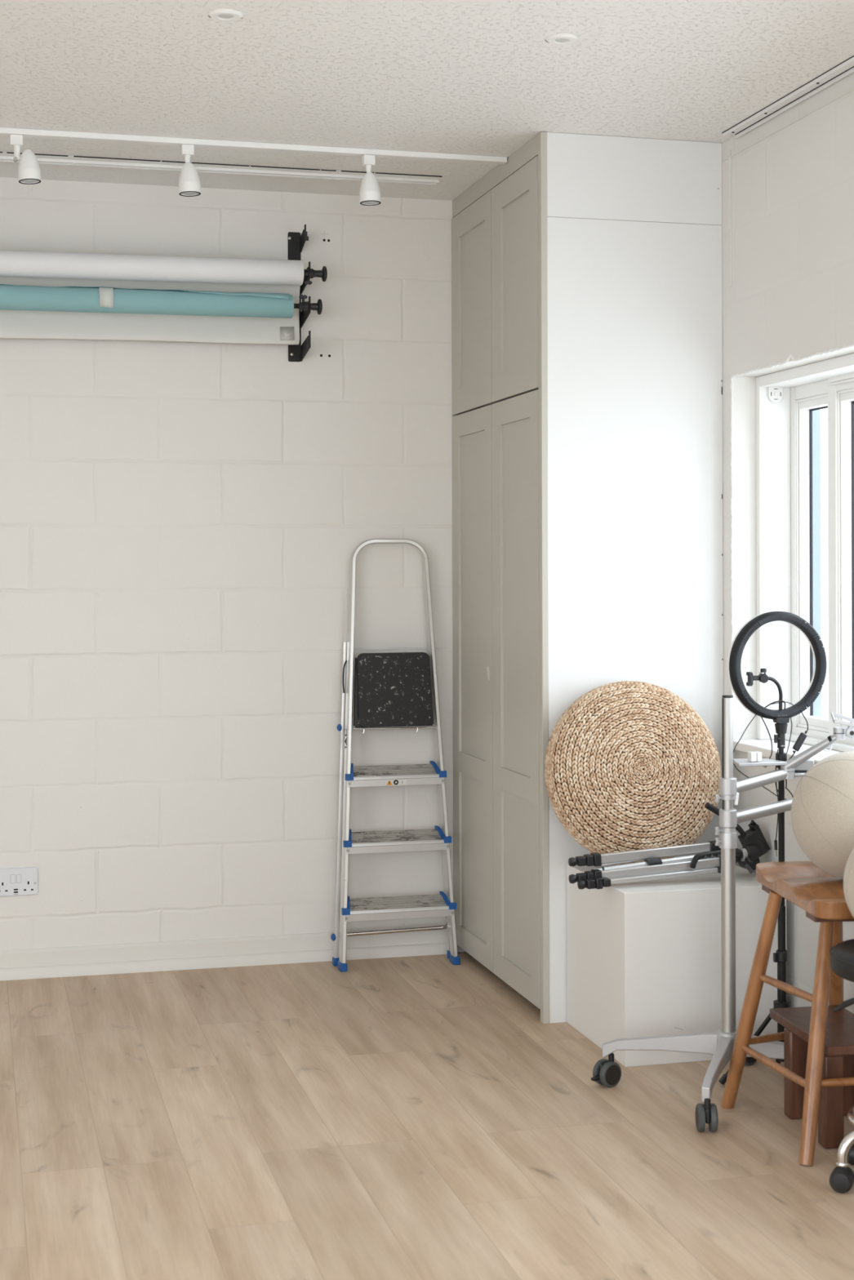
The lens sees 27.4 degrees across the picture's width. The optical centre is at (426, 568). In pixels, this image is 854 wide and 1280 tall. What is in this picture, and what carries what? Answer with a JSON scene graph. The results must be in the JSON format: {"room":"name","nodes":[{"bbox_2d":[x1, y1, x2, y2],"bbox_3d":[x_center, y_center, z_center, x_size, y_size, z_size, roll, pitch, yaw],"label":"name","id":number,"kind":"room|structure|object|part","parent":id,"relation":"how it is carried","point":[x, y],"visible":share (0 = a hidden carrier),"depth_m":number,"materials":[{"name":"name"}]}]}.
{"room":"studio","nodes":[
{"label":"studio","id":0,"kind":"room"},
{"bbox_2d":[0,177,465,951],"bbox_3d":[-1.577,0.032,6.064,5.400,2.747,0.200,0,0,-14],"label":"wall","id":1,"kind":"structure","parent":0,"point":[181,524],"depth_m":6.17,"materials":[{"name":"white brick"}]},
{"bbox_2d":[0,866,37,896],"bbox_3d":[-1.409,1.073,5.997,0.147,0.094,0.012,0,0,-14],"label":"double socket","id":2,"kind":"object","parent":1,"relation":"attached to","point":[13,881],"visible":1,"depth_m":6.00,"materials":[{"name":"white plastic"}]},
{"bbox_2d":[10,875,15,883],"bbox_3d":[-1.418,1.062,5.989,0.015,0.028,0.002,0,0,-14],"label":"switch","id":3,"kind":"object","parent":2,"relation":"attached to","point":[12,877],"depth_m":5.99,"materials":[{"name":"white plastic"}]},
{"bbox_2d":[16,874,21,883],"bbox_3d":[-1.399,1.062,5.994,0.015,0.028,0.002,0,0,-14],"label":"switch","id":4,"kind":"object","parent":2,"relation":"attached to","point":[18,876],"depth_m":5.99,"materials":[{"name":"white plastic"}]},
{"bbox_2d":[0,928,447,981],"bbox_3d":[-1.933,1.357,5.854,4.200,0.098,0.026,0,0,-14],"label":"baseboard","id":5,"kind":"structure","parent":1,"relation":"attached to","point":[162,956],"depth_m":6.15,"materials":[{"name":"white wood"}]},
{"bbox_2d":[288,224,311,361],"bbox_3d":[-0.432,-0.977,6.169,0.047,0.473,0.186,0,0,-29],"label":"bracket","id":6,"kind":"object","parent":1,"relation":"attached to","point":[296,242],"visible":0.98,"depth_m":6.24,"materials":[{"name":"black metal"}]},
{"bbox_2d":[0,276,300,345],"bbox_3d":[-1.425,-0.916,5.909,2.023,0.287,0.063,0,0,-14],"label":"roll","id":7,"kind":"object","parent":6,"relation":"hanging from","point":[14,324],"visible":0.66,"depth_m":6.05,"materials":[{"name":"white paper"}]},
{"bbox_2d":[0,284,322,318],"bbox_3d":[-1.579,-0.904,5.781,2.505,0.094,0.085,0,0,-14],"label":"roll","id":8,"kind":"object","parent":6,"relation":"hanging from","point":[12,297],"visible":1,"depth_m":5.92,"materials":[{"name":"paper"}]},
{"bbox_3d":[-0.387,-0.913,6.090,0.042,0.055,0.055,0,0,-14],"label":"knob","id":9,"kind":"part","parent":8,"relation":"part of","materials":[{"name":"black plastic"}]},
{"bbox_2d":[0,249,327,285],"bbox_3d":[-1.555,-1.018,5.793,2.487,0.103,0.087,0,0,-14],"label":"roll","id":10,"kind":"object","parent":6,"relation":"hanging from","point":[28,264],"visible":1,"depth_m":5.92,"materials":[{"name":"paper"}]},
{"bbox_3d":[-0.371,-1.029,6.098,0.042,0.055,0.055,0,0,-14],"label":"knob","id":11,"kind":"part","parent":10,"relation":"part of","materials":[{"name":"black plastic"}]},
{"bbox_3d":[-0.473,-0.971,6.243,0.046,0.462,0.004,0,0,-14],"label":"wall plate","id":12,"kind":"part","parent":6,"relation":"part of","materials":[{"name":"black metal"}]},
{"bbox_2d":[0,951,853,1279],"bbox_3d":[-0.476,1.462,1.803,5.400,0.120,9.000,0,0,-14],"label":"floor","id":13,"kind":"structure","parent":0,"point":[412,1117],"depth_m":4.24,"materials":[{"name":"brown wood"}]},
{"bbox_2d":[330,538,460,972],"bbox_3d":[-0.121,0.646,6.226,0.449,1.510,0.194,0,0,-14],"label":"step ladder","id":14,"kind":"object","parent":13,"relation":"on","point":[396,689],"visible":1,"depth_m":6.21,"materials":[{"name":"metal"}]},
{"bbox_3d":[-0.129,0.821,6.273,0.436,1.122,0.098,0,0,-14],"label":"frame","id":15,"kind":"part","parent":14,"relation":"part of","materials":[{"name":"metal"}]},
{"bbox_3d":[-0.121,0.438,6.236,0.290,0.246,0.044,0,0,-14],"label":"platform frame","id":16,"kind":"part","parent":14,"relation":"part of","materials":[{"name":"black plastic"}]},
{"bbox_2d":[451,131,723,1023],"bbox_3d":[0.514,0.026,5.960,0.605,2.746,1.043,0,0,-14],"label":"tall cabinet","id":17,"kind":"object","parent":13,"relation":"on","point":[587,304],"visible":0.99,"depth_m":5.49,"materials":[{"name":"white paint"}]},
{"bbox_3d":[0.169,0.404,6.144,0.024,1.917,0.506,0,0,-14],"label":"door","id":18,"kind":"part","parent":17,"relation":"part of","materials":[{"name":"grey paint"}]},
{"bbox_3d":[0.170,0.091,6.144,0.009,1.139,0.344,0,0,-14],"label":"recessed panel","id":19,"kind":"part","parent":17,"relation":"part of","materials":[{"name":"grey paint"}]},
{"bbox_3d":[0.169,-0.919,6.135,0.009,0.552,0.339,0,0,-14],"label":"recessed panel","id":20,"kind":"part","parent":17,"relation":"part of","materials":[{"name":"grey paint"}]},
{"bbox_3d":[0.172,1.008,6.144,0.009,0.559,0.344,0,0,-14],"label":"recessed panel","id":21,"kind":"part","parent":17,"relation":"part of","materials":[{"name":"grey paint"}]},
{"bbox_3d":[0.165,-0.920,6.144,0.024,0.716,0.506,0,0,-14],"label":"door","id":22,"kind":"part","parent":17,"relation":"part of","materials":[{"name":"grey paint"}]},
{"bbox_3d":[0.291,-0.920,5.655,0.024,0.716,0.496,0,0,-14],"label":"door","id":23,"kind":"part","parent":17,"relation":"part of","materials":[{"name":"grey paint"}]},
{"bbox_3d":[0.295,0.404,5.655,0.024,1.917,0.496,0,0,-14],"label":"door","id":24,"kind":"part","parent":17,"relation":"part of","materials":[{"name":"grey paint"}]},
{"bbox_3d":[0.296,-0.919,5.642,0.009,0.552,0.312,0,0,-14],"label":"recessed panel","id":25,"kind":"part","parent":17,"relation":"part of","materials":[{"name":"grey paint"}]},
{"bbox_3d":[0.296,0.090,5.651,0.009,1.139,0.322,0,0,-14],"label":"recessed panel","id":26,"kind":"part","parent":17,"relation":"part of","materials":[{"name":"grey paint"}]},
{"bbox_3d":[0.299,1.008,5.651,0.009,0.559,0.322,0,0,-14],"label":"recessed panel","id":27,"kind":"part","parent":17,"relation":"part of","materials":[{"name":"grey paint"}]},
{"bbox_3d":[0.360,0.027,5.398,0.020,2.746,0.032,0,0,-14],"label":"corner post","id":28,"kind":"part","parent":17,"relation":"part of","materials":[{"name":"grey paint"}]},
{"bbox_3d":[0.644,0.026,5.466,0.599,2.746,0.020,0,0,-14],"label":"panel","id":29,"kind":"part","parent":17,"relation":"part of","materials":[{"name":"white paint"}]},
{"bbox_2d":[566,863,786,1066],"bbox_3d":[0.733,1.154,5.213,0.495,0.489,0.502,0,0,-14],"label":"plinth","id":30,"kind":"object","parent":13,"relation":"on","point":[643,957],"visible":0.73,"depth_m":4.97,"materials":[{"name":"white paint"}]},
{"bbox_2d":[544,680,721,864],"bbox_3d":[0.626,0.616,5.297,0.562,0.549,0.239,0,0,-14],"label":"woven mat","id":31,"kind":"object","parent":30,"relation":"on","point":[629,765],"visible":0.94,"depth_m":5.22,"materials":[{"name":"brown wicker"}]},
{"bbox_2d":[568,802,769,889],"bbox_3d":[0.715,0.799,5.079,0.656,0.216,0.126,0,0,-20],"label":"camera tripod","id":32,"kind":"object","parent":30,"relation":"on","point":[753,841],"visible":0.85,"depth_m":5.06,"materials":[{"name":"silver metal"}]},
{"bbox_3d":[0.660,0.827,5.091,0.368,0.043,0.018,0,0,-19],"label":"leg","id":33,"kind":"part","parent":32,"relation":"part of","materials":[{"name":"silver metal"}]},
{"bbox_3d":[0.669,0.868,5.054,0.388,0.048,0.018,0,0,-17],"label":"leg","id":34,"kind":"part","parent":32,"relation":"part of","materials":[{"name":"silver metal"}]},
{"bbox_3d":[0.676,0.883,5.030,0.356,0.029,0.014,0,0,-18],"label":"leg","id":35,"kind":"part","parent":32,"relation":"part of","materials":[{"name":"silver metal"}]},
{"bbox_3d":[0.840,0.841,5.077,0.158,0.052,0.032,0,0,-14],"label":"carry handle","id":36,"kind":"part","parent":32,"relation":"part of","materials":[{"name":"black plastic"}]},
{"bbox_3d":[0.891,0.751,5.189,0.140,0.121,0.021,0,0,-11],"label":"pan handle","id":37,"kind":"part","parent":32,"relation":"part of","materials":[{"name":"black plastic"}]},
{"bbox_3d":[0.985,0.792,5.205,0.059,0.093,0.045,0,0,-14],"label":"camera plate","id":38,"kind":"part","parent":32,"relation":"part of","materials":[{"name":"black plastic"}]},
{"bbox_2d":[591,694,853,1132],"bbox_3d":[0.835,0.867,4.673,0.650,1.062,0.504,0,0,-29],"label":"tablet stand","id":39,"kind":"object","parent":13,"relation":"on","point":[607,1073],"visible":0.79,"depth_m":4.64,"materials":[{"name":"silver metal"}]},
{"bbox_3d":[0.459,1.373,4.716,0.031,0.012,0.016,0,0,-34],"label":"brake lever","id":40,"kind":"part","parent":39,"relation":"part of","materials":[{"name":"black plastic"}]},
{"bbox_3d":[0.628,1.280,4.698,0.316,0.087,0.034,0,0,15],"label":"leg","id":41,"kind":"part","parent":39,"relation":"part of","materials":[{"name":"silver metal"}]},
{"bbox_3d":[0.743,1.280,4.485,0.034,0.087,0.310,0,0,20],"label":"leg","id":42,"kind":"part","parent":39,"relation":"part of","materials":[{"name":"silver metal"}]},
{"bbox_3d":[0.774,0.724,4.641,0.022,0.022,0.012,0,0,-29],"label":"wing knob","id":43,"kind":"part","parent":39,"relation":"part of","materials":[{"name":"silver metal"}]},
{"bbox_3d":[0.774,0.609,4.641,0.022,0.022,0.012,0,0,-29],"label":"wing knob","id":44,"kind":"part","parent":39,"relation":"part of","materials":[{"name":"silver metal"}]},
{"bbox_3d":[0.774,0.696,4.641,0.022,0.022,0.012,0,0,-29],"label":"wing knob","id":45,"kind":"part","parent":39,"relation":"part of","materials":[{"name":"silver metal"}]},
{"bbox_3d":[0.823,0.612,4.653,0.013,0.034,0.012,0,0,-14],"label":"locking lever","id":46,"kind":"part","parent":39,"relation":"part of","materials":[{"name":"white metal"}]},
{"bbox_2d":[747,751,761,761],"bbox_3d":[0.885,0.507,4.726,0.032,0.026,0.025,0,0,-14],"label":"plug adapter","id":47,"kind":"object","parent":39,"relation":"on","point":[756,756],"visible":1,"depth_m":4.71,"materials":[{"name":"white plastic"}]},
{"bbox_2d":[733,758,786,767],"bbox_3d":[0.894,0.530,4.759,0.151,0.019,0.111,0,0,-14],"label":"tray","id":48,"kind":"object","parent":39,"relation":"on","point":[765,762],"depth_m":4.73,"materials":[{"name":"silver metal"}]},
{"bbox_3d":[0.893,0.571,4.708,0.197,0.061,0.026,0,0,-31],"label":"swing arm","id":49,"kind":"part","parent":39,"relation":"part of","materials":[{"name":"silver metal"}]},
{"bbox_3d":[0.930,0.648,4.718,0.269,0.067,0.026,0,0,-26],"label":"swing arm","id":50,"kind":"part","parent":39,"relation":"part of","materials":[{"name":"silver metal"}]},
{"bbox_3d":[0.967,1.280,4.602,0.300,0.087,0.034,0,0,17],"label":"leg","id":51,"kind":"part","parent":39,"relation":"part of","materials":[{"name":"silver metal"}]},
{"bbox_3d":[1.042,0.497,4.739,0.145,0.105,0.041,0,0,18],"label":"arm","id":52,"kind":"part","parent":39,"relation":"part of","materials":[{"name":"silver metal"}]},
{"bbox_3d":[1.137,0.440,4.688,0.030,0.029,0.015,0,0,-14],"label":"knob","id":53,"kind":"part","parent":39,"relation":"part of","materials":[{"name":"silver metal"}]},
{"bbox_2d":[718,610,826,1084],"bbox_3d":[0.950,0.755,4.830,0.318,1.279,0.225,0,0,2],"label":"ring light","id":54,"kind":"object","parent":13,"relation":"on","point":[781,716],"visible":0.88,"depth_m":4.80,"materials":[{"name":"black plastic"}]},
{"bbox_3d":[0.878,1.299,4.767,0.181,0.188,0.011,0,0,-23],"label":"leg","id":55,"kind":"part","parent":54,"relation":"part of","materials":[{"name":"black"}]},
{"bbox_2d":[727,610,815,719],"bbox_3d":[0.962,0.266,4.826,0.299,0.299,0.012,0,0,-19],"label":"ring light","id":56,"kind":"object","parent":54,"relation":"attached to","point":[756,622],"depth_m":4.79,"materials":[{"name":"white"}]},
{"bbox_2d":[720,861,853,1166],"bbox_3d":[1.012,1.090,4.401,0.422,0.629,0.652,0,0,-14],"label":"stool","id":57,"kind":"object","parent":13,"relation":"on","point":[820,893],"visible":0.85,"depth_m":4.33,"materials":[{"name":"brown wood"}]},
{"bbox_3d":[0.835,1.111,4.498,0.176,0.583,0.039,0,0,40],"label":"leg","id":58,"kind":"part","parent":57,"relation":"part of","materials":[{"name":"brown wood"}]},
{"bbox_3d":[1.028,0.798,4.369,0.280,0.044,0.559,0,0,-6],"label":"seat","id":59,"kind":"part","parent":57,"relation":"part of","materials":[{"name":"brown wood"}]},
{"bbox_3d":[0.936,1.111,4.193,0.039,0.586,0.240,0,0,28],"label":"leg","id":60,"kind":"part","parent":57,"relation":"part of","materials":[{"name":"brown wood"}]},
{"bbox_2d":[791,751,853,878],"bbox_3d":[1.073,0.616,4.371,0.320,0.320,0.321,0,0,-14],"label":"ball","id":61,"kind":"object","parent":57,"relation":"on","point":[822,806],"visible":0.9,"depth_m":4.28,"materials":[{"name":"beige fabric"}]},
{"bbox_3d":[1.079,1.110,4.615,0.039,0.589,0.301,0,0,13],"label":"leg","id":62,"kind":"part","parent":57,"relation":"part of","materials":[{"name":"brown wood"}]},
{"bbox_2d":[769,1004,853,1148],"bbox_3d":[1.022,1.273,4.403,0.200,0.250,0.374,0,0,-10],"label":"stool","id":63,"kind":"object","parent":13,"relation":"on","point":[835,1102],"visible":0.82,"depth_m":4.42,"materials":[{"name":"brown wood"}]},
{"bbox_3d":[0.942,1.285,4.462,0.052,0.226,0.046,0,0,-10],"label":"leg","id":64,"kind":"part","parent":63,"relation":"part of","materials":[{"name":"brown wood"}]},
{"bbox_3d":[0.978,1.285,4.235,0.052,0.226,0.046,0,0,-10],"label":"leg","id":65,"kind":"part","parent":63,"relation":"part of","materials":[{"name":"brown wood"}]},
{"bbox_3d":[1.078,1.285,4.487,0.052,0.226,0.046,0,0,-10],"label":"leg","id":66,"kind":"part","parent":63,"relation":"part of","materials":[{"name":"brown wood"}]},
{"bbox_2d":[829,938,853,1193],"bbox_3d":[1.078,1.128,3.961,0.361,0.539,0.364,0,0,-14],"label":"stool","id":67,"kind":"object","parent":13,"relation":"on","point":[842,955],"visible":1,"depth_m":3.92,"materials":[{"name":"black plastic"}]},
{"bbox_3d":[1.087,0.890,3.961,0.342,0.063,0.342,0,0,-14],"label":"padded seat","id":68,"kind":"part","parent":67,"relation":"part of","materials":[{"name":"black leather"}]},
{"bbox_3d":[1.010,0.991,4.003,0.177,0.076,0.032,0,0,36],"label":"height lever","id":69,"kind":"part","parent":67,"relation":"part of","materials":[{"name":"black plastic"}]},
{"bbox_3d":[0.994,1.297,3.945,0.152,0.090,0.027,0,0,-11],"label":"leg","id":70,"kind":"part","parent":67,"relation":"part of","materials":[{"name":"silver metal"}]},
{"bbox_2d":[843,848,853,917],"bbox_3d":[1.089,0.716,3.962,0.284,0.284,0.285,0,0,-14],"label":"cushion","id":71,"kind":"object","parent":67,"relation":"on","point":[848,876],"visible":1,"depth_m":3.94,"materials":[{"name":"beige fabric"}]},
{"bbox_2d":[0,0,853,200],"bbox_3d":[-0.484,-1.419,1.803,5.400,0.150,9.000,0,0,-14],"label":"ceiling","id":72,"kind":"structure","parent":0,"point":[457,77],"depth_m":4.76,"materials":[{"name":"white paint"}]},
{"bbox_2d":[0,151,442,185],"bbox_3d":[-1.636,-1.335,5.604,3.465,0.012,0.094,0,0,-14],"label":"rail","id":73,"kind":"object","parent":72,"relation":"attached to","point":[5,157],"visible":0.89,"depth_m":5.85,"materials":[{"name":"white metal"}]},
{"bbox_2d":[208,8,243,22],"bbox_3d":[-0.488,-1.341,4.243,0.084,0.006,0.086,0,0,-14],"label":"recessed light","id":74,"kind":"object","parent":72,"relation":"in","point":[221,15],"visible":1,"depth_m":4.23,"materials":[{"name":"white"}]},
{"bbox_2d":[0,127,506,164],"bbox_3d":[-1.387,-1.333,5.306,3.398,0.018,0.036,0,0,-14],"label":"track","id":75,"kind":"object","parent":72,"relation":"attached to","point":[6,131],"visible":1,"depth_m":5.51,"materials":[{"name":"white metal"}]},
{"bbox_2d":[9,133,41,184],"bbox_3d":[-1.226,-1.253,5.345,0.093,0.142,0.070,0,0,-14],"label":"track spotlight","id":76,"kind":"object","parent":75,"relation":"attached to","point":[28,167],"visible":1,"depth_m":5.33,"materials":[{"name":"white metal"}]},
{"bbox_3d":[-1.251,-1.269,5.341,0.023,0.046,0.021,0,0,-14],"label":"arm","id":77,"kind":"part","parent":76,"relation":"part of","materials":[{"name":"white metal"}]},
{"bbox_2d":[177,143,200,196],"bbox_3d":[-0.742,-1.248,5.470,0.071,0.155,0.070,0,0,-14],"label":"track spotlight","id":78,"kind":"object","parent":75,"relation":"attached to","point":[189,184],"visible":1,"depth_m":5.45,"materials":[{"name":"white metal"}]},
{"bbox_3d":[-0.749,-1.278,5.471,0.020,0.031,0.020,0,0,-14],"label":"arm","id":79,"kind":"part","parent":78,"relation":"part of","materials":[{"name":"white metal"}]},
{"bbox_2d":[359,154,381,205],"bbox_3d":[-0.182,-1.250,5.614,0.070,0.154,0.070,0,0,-14],"label":"track spotlight","id":80,"kind":"object","parent":75,"relation":"attached to","point":[370,193],"visible":1,"depth_m":5.59,"materials":[{"name":"white metal"}]},
{"bbox_3d":[-0.187,-1.280,5.615,0.020,0.031,0.020,0,0,-14],"label":"arm","id":81,"kind":"part","parent":80,"relation":"part of","materials":[{"name":"white metal"}]},
{"bbox_2d":[545,33,578,44],"bbox_3d":[0.343,-1.344,4.442,0.084,0.006,0.086,0,0,-14],"label":"recessed light","id":82,"kind":"object","parent":72,"relation":"in","point":[560,38],"visible":1,"depth_m":4.43,"materials":[{"name":"white"}]},
{"bbox_2d":[721,55,853,138],"bbox_3d":[1.364,-1.342,3.745,0.048,0.016,3.440,0,0,-14],"label":"rail","id":83,"kind":"object","parent":72,"relation":"attached to","point":[846,68],"visible":1,"depth_m":4.98,"materials":[{"name":"white metal"}]},
{"bbox_2d":[721,71,853,1013],"bbox_3d":[1.880,0.022,2.410,0.269,2.747,8.600,0,0,-14],"label":"wall","id":84,"kind":"structure","parent":0,"point":[791,291],"depth_m":5.17,"materials":[{"name":"white paint"}]},
{"bbox_2d":[766,386,782,403],"bbox_3d":[1.089,-0.551,5.466,0.052,0.066,0.016,0,0,-14],"label":"bracket","id":85,"kind":"object","parent":84,"relation":"attached to","point":[775,394],"visible":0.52,"depth_m":5.46,"materials":[{"name":"white plastic"}]},
{"bbox_3d":[1.088,-0.551,5.472,0.052,0.066,0.004,0,0,-14],"label":"plate","id":86,"kind":"part","parent":85,"relation":"part of","materials":[{"name":"white plastic"}]},
{"bbox_2d":[722,88,853,287],"bbox_3d":[1.365,-1.096,3.851,0.005,0.427,3.446,0,0,-14],"label":"trim","id":87,"kind":"structure","parent":84,"relation":"attached to","point":[730,155],"depth_m":5.46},
{"bbox_2d":[729,343,853,764],"bbox_3d":[1.543,-0.032,3.676,0.287,1.185,3.820,0,0,-14],"label":"window","id":88,"kind":"structure","parent":84,"relation":"in","point":[835,393],"depth_m":5.30,"materials":[{"name":"white plastic"}]},
{"bbox_3d":[1.510,0.546,3.668,0.217,0.028,3.820,0,0,-14],"label":"sill","id":89,"kind":"part","parent":88,"relation":"part of","materials":[{"name":"white paint"}]},
{"bbox_3d":[1.202,-0.018,5.359,0.044,1.020,0.220,0,0,-14],"label":"sash","id":90,"kind":"part","parent":88,"relation":"part of","materials":[{"name":"white plastic"}]},
{"bbox_3d":[1.215,-0.018,5.468,0.028,0.980,0.013,0,0,-14],"label":"frame","id":91,"kind":"part","parent":88,"relation":"part of","materials":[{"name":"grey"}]},
{"bbox_2d":[827,372,853,385],"bbox_3d":[1.275,-0.564,4.929,0.018,0.034,0.580,0,0,-14],"label":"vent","id":92,"kind":"object","parent":88,"relation":"attached to","point":[846,379],"depth_m":5.13,"materials":[{"name":"white plastic"}]},
{"bbox_3d":[1.377,-0.018,4.679,0.044,1.020,1.084,0,0,-14],"label":"sash","id":93,"kind":"part","parent":88,"relation":"part of","materials":[{"name":"white plastic"}]},
{"bbox_2d":[755,352,853,739],"bbox_3d":[1.556,-0.036,3.664,0.107,1.136,3.790,0,0,-14],"label":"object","id":94,"kind":"structure","parent":84,"relation":"attached to","point":[772,420],"depth_m":5.47,"materials":[{"name":"white paint"}]},
{"label":"outside","id":95,"kind":"structure","parent":0,"visible":0},
{"bbox_2d":[821,651,828,718],"bbox_3d":[0.099,1.950,6.391,60.000,0.100,60.000,0,0,-14],"label":"ground","id":96,"kind":"structure","parent":95,"point":[824,691],"depth_m":25.94,"materials":[{"name":"white"}]}
]}

